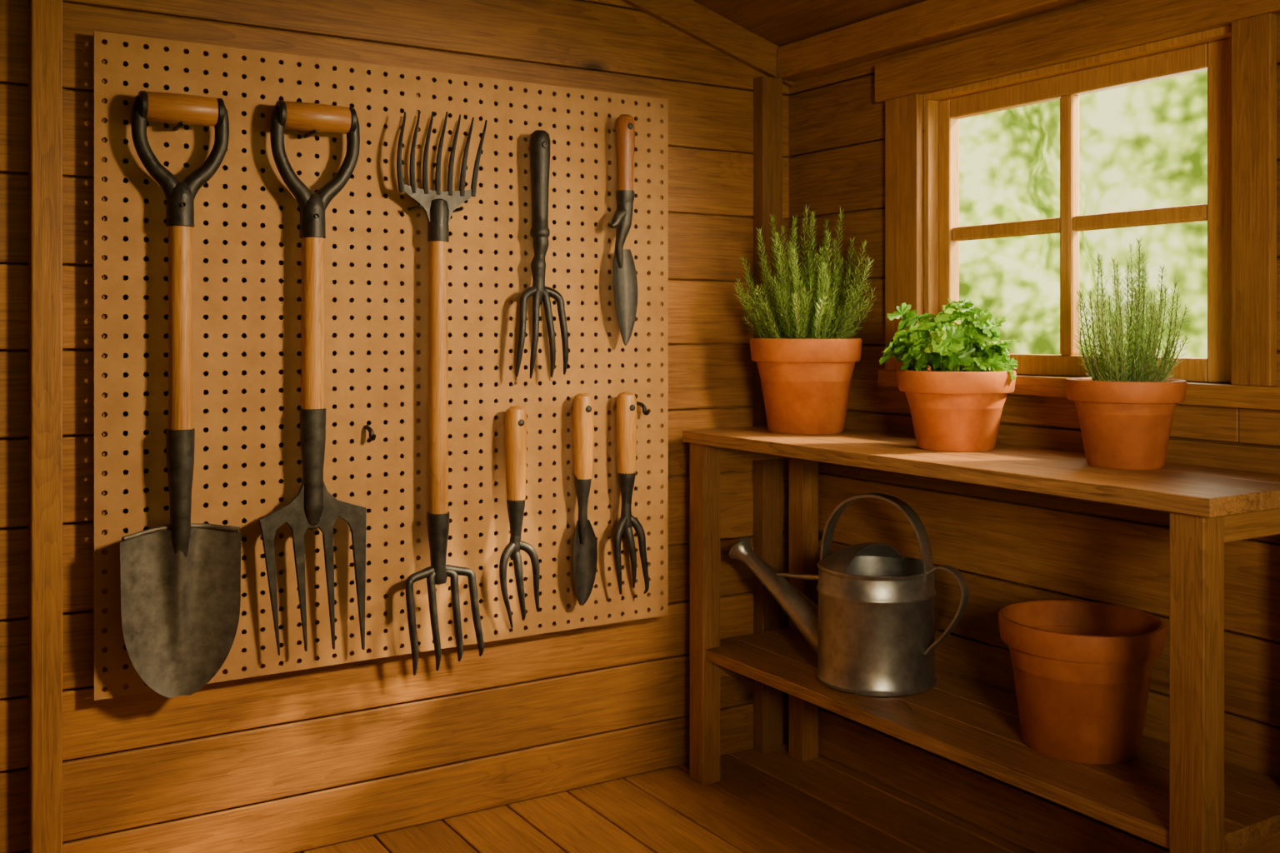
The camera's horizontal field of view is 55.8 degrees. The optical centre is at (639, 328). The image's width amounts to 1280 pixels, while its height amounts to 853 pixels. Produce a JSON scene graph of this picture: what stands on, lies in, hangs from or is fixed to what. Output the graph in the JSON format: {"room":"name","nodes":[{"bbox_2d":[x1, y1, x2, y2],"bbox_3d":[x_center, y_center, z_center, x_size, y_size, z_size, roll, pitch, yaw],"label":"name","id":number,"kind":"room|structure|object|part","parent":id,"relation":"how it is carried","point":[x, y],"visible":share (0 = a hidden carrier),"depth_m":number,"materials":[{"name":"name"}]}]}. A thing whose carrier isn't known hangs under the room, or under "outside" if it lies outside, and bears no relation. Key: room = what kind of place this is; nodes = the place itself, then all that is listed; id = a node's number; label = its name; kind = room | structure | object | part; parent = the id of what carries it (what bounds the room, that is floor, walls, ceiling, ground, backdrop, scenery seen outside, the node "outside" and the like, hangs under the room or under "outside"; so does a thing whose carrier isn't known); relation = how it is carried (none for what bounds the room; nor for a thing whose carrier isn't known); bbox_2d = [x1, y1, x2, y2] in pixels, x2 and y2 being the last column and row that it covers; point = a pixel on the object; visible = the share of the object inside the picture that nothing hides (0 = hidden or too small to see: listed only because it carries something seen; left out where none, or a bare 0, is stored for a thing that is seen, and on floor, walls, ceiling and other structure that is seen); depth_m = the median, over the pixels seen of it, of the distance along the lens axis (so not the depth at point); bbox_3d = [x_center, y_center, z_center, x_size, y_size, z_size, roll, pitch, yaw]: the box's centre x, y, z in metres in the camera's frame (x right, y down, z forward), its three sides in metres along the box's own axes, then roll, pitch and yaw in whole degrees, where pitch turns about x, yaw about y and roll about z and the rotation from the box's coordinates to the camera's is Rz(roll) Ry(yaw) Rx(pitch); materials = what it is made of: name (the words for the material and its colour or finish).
{"room":"garden shed","nodes":[
{"label":"garden shed","id":0,"kind":"room"},
{"bbox_2d":[0,0,793,852],"bbox_3d":[-0.721,-0.026,2.406,2.750,2.142,0.050,0,0,-32],"label":"wall","id":1,"kind":"structure","parent":0,"point":[298,761],"depth_m":2.49,"materials":[{"name":"brown wood"}]},
{"bbox_2d":[28,0,62,852],"bbox_3d":[-1.054,0.035,2.141,0.050,2.020,0.050,0,0,-32],"label":"wall post","id":2,"kind":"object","parent":1,"relation":"attached to","point":[45,17],"depth_m":2.12,"materials":[{"name":"brown wood"}]},
{"bbox_2d":[93,30,668,700],"bbox_3d":[-0.468,0.068,2.510,1.230,1.203,0.040,0,0,-32],"label":"pegboard","id":3,"kind":"object","parent":1,"relation":"attached to","point":[110,73],"visible":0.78,"depth_m":2.45,"materials":[{"name":"brown wood"}]},
{"bbox_2d":[173,121,184,130],"bbox_3d":[-0.848,-0.370,2.219,0.008,0.008,0.078,0,0,-32],"label":"hook","id":4,"kind":"object","parent":3,"relation":"attached to","point":[181,124],"visible":1,"depth_m":2.20,"materials":[{"name":"black metal"}]},
{"bbox_2d":[119,90,241,698],"bbox_3d":[-0.839,0.121,2.203,0.209,1.098,0.056,0,0,-32],"label":"shovel","id":5,"kind":"object","parent":4,"relation":"hanging from","point":[180,587],"visible":1,"depth_m":2.19,"materials":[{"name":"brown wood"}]},
{"bbox_2d":[165,428,194,557],"bbox_3d":[-0.838,0.320,2.202,0.050,0.272,0.050,0,0,-32],"label":"socket","id":6,"kind":"object","parent":5,"relation":"attached to","point":[180,540],"depth_m":2.19,"materials":[{"name":"metal"}]},
{"bbox_3d":[-0.836,0.514,2.198,0.209,0.312,0.037,0,0,-32],"label":"blade","id":7,"kind":"part","parent":5,"relation":"part of","materials":[{"name":"metal"}]},
{"bbox_2d":[304,130,317,138],"bbox_3d":[-0.641,-0.377,2.348,0.008,0.008,0.078,0,0,-32],"label":"hook","id":8,"kind":"object","parent":3,"relation":"attached to","point":[314,132],"visible":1,"depth_m":2.33,"materials":[{"name":"black metal"}]},
{"bbox_2d":[258,100,366,655],"bbox_3d":[-0.631,0.100,2.333,0.208,1.068,0.056,0,0,-32],"label":"fork","id":9,"kind":"object","parent":8,"relation":"hanging from","point":[313,507],"visible":1,"depth_m":2.31,"materials":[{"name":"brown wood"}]},
{"bbox_2d":[364,425,375,440],"bbox_3d":[-0.543,0.210,2.424,0.011,0.030,0.049,0,0,-40],"label":"hook","id":10,"kind":"object","parent":3,"relation":"attached to","point":[372,436],"visible":1,"depth_m":2.42,"materials":[{"name":"black metal"}]},
{"bbox_2d":[407,204,421,210],"bbox_3d":[-0.461,-0.245,2.461,0.008,0.008,0.076,0,0,-32],"label":"hook","id":11,"kind":"object","parent":3,"relation":"attached to","point":[419,206],"visible":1,"depth_m":2.45,"materials":[{"name":"black metal"}]},
{"bbox_2d":[396,111,487,675],"bbox_3d":[-0.406,0.128,2.472,0.201,1.143,0.047,0,0,-32],"label":"pitchfork","id":12,"kind":"object","parent":11,"relation":"hanging from","point":[438,206],"visible":1,"depth_m":2.45,"materials":[{"name":"brown wood"}]},
{"bbox_2d":[452,206,463,212],"bbox_3d":[-0.383,-0.245,2.509,0.008,0.008,0.076,0,0,-32],"label":"hook","id":13,"kind":"object","parent":3,"relation":"attached to","point":[461,208],"visible":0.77,"depth_m":2.49,"materials":[{"name":"black metal"}]},
{"bbox_2d":[518,419,524,426],"bbox_3d":[-0.270,0.199,2.574,0.014,0.014,0.084,0,0,-32],"label":"hook","id":14,"kind":"object","parent":3,"relation":"attached to","point":[521,422],"visible":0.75,"depth_m":2.54,"materials":[{"name":"black metal"}]},
{"bbox_2d":[499,405,539,628],"bbox_3d":[-0.259,0.399,2.563,0.099,0.469,0.046,0,0,-32],"label":"fork","id":15,"kind":"object","parent":14,"relation":"hanging from","point":[515,434],"visible":1,"depth_m":2.54,"materials":[{"name":"brown wood"}]},
{"bbox_3d":[-0.263,0.269,2.561,0.046,0.208,0.046,0,0,-32],"label":"handle","id":16,"kind":"part","parent":15,"relation":"part of","materials":[{"name":"brown wood"}]},
{"bbox_2d":[529,140,548,149],"bbox_3d":[-0.222,-0.391,2.603,0.014,0.014,0.085,0,0,-32],"label":"hook","id":17,"kind":"object","parent":3,"relation":"attached to","point":[545,144],"visible":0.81,"depth_m":2.57,"materials":[{"name":"black metal"}]},
{"bbox_2d":[515,130,568,379],"bbox_3d":[-0.214,-0.159,2.590,0.124,0.532,0.046,0,0,-32],"label":"fork","id":18,"kind":"object","parent":17,"relation":"hanging from","point":[539,155],"visible":1,"depth_m":2.58,"materials":[{"name":"black metal"}]},
{"bbox_3d":[-0.214,-0.310,2.591,0.045,0.230,0.045,0,0,-32],"label":"handle","id":19,"kind":"part","parent":18,"relation":"part of","materials":[{"name":"black metal"}]},
{"bbox_2d":[572,405,591,412],"bbox_3d":[-0.131,0.176,2.660,0.014,0.014,0.084,0,0,-32],"label":"hook","id":20,"kind":"object","parent":3,"relation":"attached to","point":[588,409],"visible":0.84,"depth_m":2.62,"materials":[{"name":"black metal"}]},
{"bbox_2d":[572,393,597,605],"bbox_3d":[-0.127,0.374,2.643,0.046,0.465,0.056,0,0,35],"label":"trowel","id":21,"kind":"object","parent":3,"relation":"hanging from","point":[585,543],"visible":1,"depth_m":2.64,"materials":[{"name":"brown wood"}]},
{"bbox_3d":[-0.124,0.235,2.647,0.046,0.187,0.046,0,0,-32],"label":"handle","id":22,"kind":"part","parent":21,"relation":"part of","materials":[{"name":"brown wood"}]},
{"bbox_3d":[-0.126,0.462,2.648,0.060,0.290,0.040,0,0,-32],"label":"blade","id":23,"kind":"part","parent":21,"relation":"part of","materials":[{"name":"metal"}]},
{"bbox_2d":[613,122,633,131],"bbox_3d":[-0.041,-0.449,2.716,0.014,0.014,0.085,0,0,-32],"label":"hook","id":24,"kind":"object","parent":3,"relation":"attached to","point":[630,125],"visible":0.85,"depth_m":2.68,"materials":[{"name":"black metal"}]},
{"bbox_2d":[609,114,637,345],"bbox_3d":[-0.041,-0.220,2.698,0.073,0.518,0.045,0,0,-32],"label":"trowel","id":25,"kind":"object","parent":24,"relation":"hanging from","point":[625,281],"visible":1,"depth_m":2.69,"materials":[{"name":"brown wood"}]},
{"bbox_3d":[-0.041,-0.134,2.698,0.073,0.346,0.041,0,0,-32],"label":"blade","id":26,"kind":"part","parent":25,"relation":"part of","materials":[{"name":"metal"}]},
{"bbox_3d":[-0.033,-0.390,2.703,0.045,0.179,0.045,0,0,-32],"label":"handle","id":27,"kind":"part","parent":25,"relation":"part of","materials":[{"name":"brown wood"}]},
{"bbox_2d":[615,405,634,410],"bbox_3d":[-0.037,0.177,2.718,0.014,0.014,0.084,0,0,-32],"label":"hook","id":28,"kind":"object","parent":3,"relation":"attached to","point":[632,407],"visible":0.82,"depth_m":2.68,"materials":[{"name":"black metal"}]},
{"bbox_2d":[614,392,649,594],"bbox_3d":[-0.024,0.372,2.709,0.094,0.457,0.046,0,0,-32],"label":"fork","id":29,"kind":"object","parent":28,"relation":"hanging from","point":[626,418],"visible":1,"depth_m":2.69,"materials":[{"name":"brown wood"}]},
{"bbox_3d":[-0.030,0.238,2.705,0.046,0.190,0.046,0,0,-32],"label":"handle","id":30,"kind":"part","parent":29,"relation":"part of","materials":[{"name":"brown wood"}]},
{"bbox_2d":[636,401,649,415],"bbox_3d":[0.005,0.184,2.764,0.011,0.030,0.049,0,0,-40],"label":"hook","id":31,"kind":"object","parent":3,"relation":"attached to","point":[645,412],"visible":0.92,"depth_m":2.75,"materials":[{"name":"black metal"}]},
{"bbox_2d":[620,0,793,86],"bbox_3d":[-0.182,-0.849,2.699,1.325,0.476,0.020,0,0,-32],"label":"trim","id":32,"kind":"structure","parent":1,"relation":"attached to","point":[690,17],"depth_m":2.91,"materials":[{"name":"brown wood"}]},
{"bbox_2d":[753,75,782,754],"bbox_3d":[0.317,0.212,2.997,0.062,1.665,0.040,0,0,-32],"label":"corner post","id":33,"kind":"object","parent":1,"relation":"attached to","point":[767,91],"depth_m":2.98,"materials":[{"name":"brown wood"}]},
{"bbox_2d":[295,740,1034,852],"bbox_3d":[0.149,1.070,0.946,2.790,0.050,3.450,0,0,-32],"label":"floor","id":34,"kind":"structure","parent":0,"point":[777,802],"depth_m":2.57,"materials":[{"name":"brown wood"}]},
{"bbox_2d":[682,425,1279,852],"bbox_3d":[0.600,0.641,2.337,0.362,0.808,1.320,0,0,-32],"label":"bench","id":35,"kind":"object","parent":34,"relation":"on","point":[1180,796],"visible":0.93,"depth_m":2.05,"materials":[{"name":"brown wood"}]},
{"bbox_3d":[0.150,0.654,2.794,0.050,0.781,0.055,0,0,-32],"label":"leg","id":36,"kind":"part","parent":35,"relation":"part of","materials":[{"name":"brown wood"}]},
{"bbox_3d":[0.276,0.784,2.869,0.243,0.049,0.030,0,0,-32],"label":"rail","id":37,"kind":"part","parent":35,"relation":"part of","materials":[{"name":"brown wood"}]},
{"bbox_3d":[0.276,0.288,2.869,0.243,0.048,0.030,0,0,-32],"label":"rail","id":38,"kind":"part","parent":35,"relation":"part of","materials":[{"name":"brown wood"}]},
{"bbox_3d":[0.399,0.654,2.948,0.050,0.781,0.055,0,0,-32],"label":"leg","id":39,"kind":"part","parent":35,"relation":"part of","materials":[{"name":"brown wood"}]},
{"bbox_2d":[733,204,876,434],"bbox_3d":[0.368,-0.026,2.755,0.305,0.525,0.328,0,0,-24],"label":"rosemary","id":40,"kind":"object","parent":35,"relation":"on","point":[806,374],"visible":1,"depth_m":2.70,"materials":[{"name":"plant"}]},
{"bbox_3d":[0.366,-0.114,2.751,0.280,0.324,0.324,0,0,-32],"label":"stem","id":41,"kind":"part","parent":40,"relation":"part of","materials":[{"name":"green plant"}]},
{"bbox_2d":[729,493,969,696],"bbox_3d":[0.448,0.539,2.592,0.251,0.389,0.567,0,0,-32],"label":"watering can","id":42,"kind":"object","parent":35,"relation":"on","point":[870,632],"visible":1,"depth_m":2.44,"materials":[{"name":"metal"}]},
{"bbox_3d":[0.347,0.615,2.669,0.082,0.221,0.280,0,0,-43],"label":"spout","id":43,"kind":"part","parent":42,"relation":"part of","materials":[{"name":"metal"}]},
{"bbox_3d":[0.492,0.430,2.524,0.256,0.170,0.034,0,0,43],"label":"carrying handle","id":44,"kind":"part","parent":42,"relation":"part of","materials":[{"name":"metal"}]},
{"bbox_3d":[0.612,0.567,2.414,0.090,0.184,0.024,0,0,43],"label":"handle","id":45,"kind":"part","parent":42,"relation":"part of","materials":[{"name":"metal"}]},
{"bbox_2d":[879,298,1020,452],"bbox_3d":[0.624,0.089,2.373,0.245,0.295,0.270,0,0,-32],"label":"parsley","id":46,"kind":"object","parent":35,"relation":"on","point":[957,403],"visible":1,"depth_m":2.31,"materials":[{"name":"plant"}]},
{"bbox_3d":[0.626,0.027,2.390,0.202,0.143,0.198,0,0,-32],"label":"stem","id":47,"kind":"part","parent":46,"relation":"part of","materials":[{"name":"green plant"}]},
{"bbox_2d":[705,628,1279,852],"bbox_3d":[0.602,0.747,2.353,0.334,0.026,1.285,0,0,-32],"label":"shelf","id":48,"kind":"object","parent":35,"relation":"attached to","point":[974,725],"depth_m":2.10,"materials":[{"name":"brown wood"}]},
{"bbox_2d":[998,600,1166,764],"bbox_3d":[0.774,0.621,2.125,0.278,0.226,0.278,0,0,-32],"label":"flower pot","id":49,"kind":"object","parent":35,"relation":"on","point":[1082,670],"visible":1,"depth_m":2.04,"materials":[{"name":"ceramic"}]},
{"bbox_2d":[1065,235,1190,469],"bbox_3d":[0.834,0.041,2.079,0.202,0.392,0.200,0,0,-14],"label":"rosemary","id":50,"kind":"object","parent":35,"relation":"on","point":[1126,421],"visible":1,"depth_m":2.02,"materials":[{"name":"ceramic"}]},
{"bbox_3d":[0.833,-0.020,2.065,0.179,0.253,0.179,0,0,-32],"label":"stem","id":51,"kind":"part","parent":50,"relation":"part of","materials":[{"name":"green plant"}]},
{"bbox_3d":[0.803,0.654,1.742,0.050,0.781,0.055,0,0,-32],"label":"leg","id":52,"kind":"part","parent":35,"relation":"part of","materials":[{"name":"brown wood"}]},
{"bbox_3d":[0.927,0.288,1.819,0.243,0.048,0.030,0,0,-32],"label":"rail","id":53,"kind":"part","parent":35,"relation":"part of","materials":[{"name":"brown wood"}]},
{"bbox_3d":[0.927,0.784,1.819,0.243,0.049,0.030,0,0,-32],"label":"rail","id":54,"kind":"part","parent":35,"relation":"part of","materials":[{"name":"brown wood"}]},
{"bbox_2d":[750,338,862,434],"bbox_3d":[0.381,0.130,2.774,0.256,0.214,0.256,0,0,-32],"label":"pot","id":55,"kind":"object","parent":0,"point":[806,382],"depth_m":2.69,"materials":[{"name":"ceramic"}]},
{"bbox_2d":[692,0,925,46],"bbox_3d":[0.106,-0.884,0.978,3.050,0.506,3.550,0,0,-32],"label":"ceiling","id":56,"kind":"structure","parent":0,"point":[781,22],"depth_m":2.83,"materials":[{"name":"brown wood"}]},
{"bbox_2d":[896,368,1016,452],"bbox_3d":[0.622,0.160,2.380,0.228,0.155,0.228,0,0,-32],"label":"pot","id":57,"kind":"object","parent":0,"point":[955,410],"depth_m":2.30,"materials":[{"name":"ceramic"}]},
{"bbox_2d":[789,0,1279,852],"bbox_3d":[1.310,0.151,1.636,0.090,1.788,3.400,0,0,-32],"label":"wall","id":58,"kind":"structure","parent":0,"point":[1009,547],"depth_m":2.48,"materials":[{"name":"brown wood"}]},
{"bbox_2d":[776,0,1089,81],"bbox_3d":[1.254,-0.660,1.589,0.055,0.080,3.379,0,0,-32],"label":"ceiling beam","id":59,"kind":"structure","parent":58,"relation":"attached to","point":[927,22],"depth_m":2.65,"materials":[{"name":"brown wood"}]},
{"bbox_2d":[875,0,1279,410],"bbox_3d":[0.836,-0.235,2.377,0.114,0.736,0.960,0,0,-32],"label":"window","id":60,"kind":"structure","parent":58,"relation":"in","point":[1239,58],"depth_m":2.29,"materials":[{"name":"brown wood"}]},
{"bbox_3d":[0.855,-0.203,2.371,0.032,0.596,0.702,0,0,-32],"label":"sash","id":61,"kind":"part","parent":60,"relation":"part of","materials":[{"name":"brown wood"}]},
{"bbox_2d":[1065,377,1187,469],"bbox_3d":[0.834,0.163,2.078,0.196,0.149,0.196,0,0,-32],"label":"pot","id":62,"kind":"object","parent":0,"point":[1125,422],"depth_m":2.02,"materials":[{"name":"ceramic"}]},
{"label":"outside","id":63,"kind":"structure","parent":0,"visible":0},
{"bbox_3d":[3.196,1.135,4.335,22.000,0.060,24.000,0,0,-32],"label":"ground","id":64,"kind":"structure","parent":63,"visible":0},
{"bbox_2d":[959,70,1207,358],"bbox_3d":[4.468,-0.745,5.123,1.402,3.700,14.000,0,0,-32],"label":"window glass","id":65,"kind":"object","parent":64,"relation":"on","point":[1142,146],"visible":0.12,"depth_m":7.37,"materials":[{"name":"glass"}]}
]}

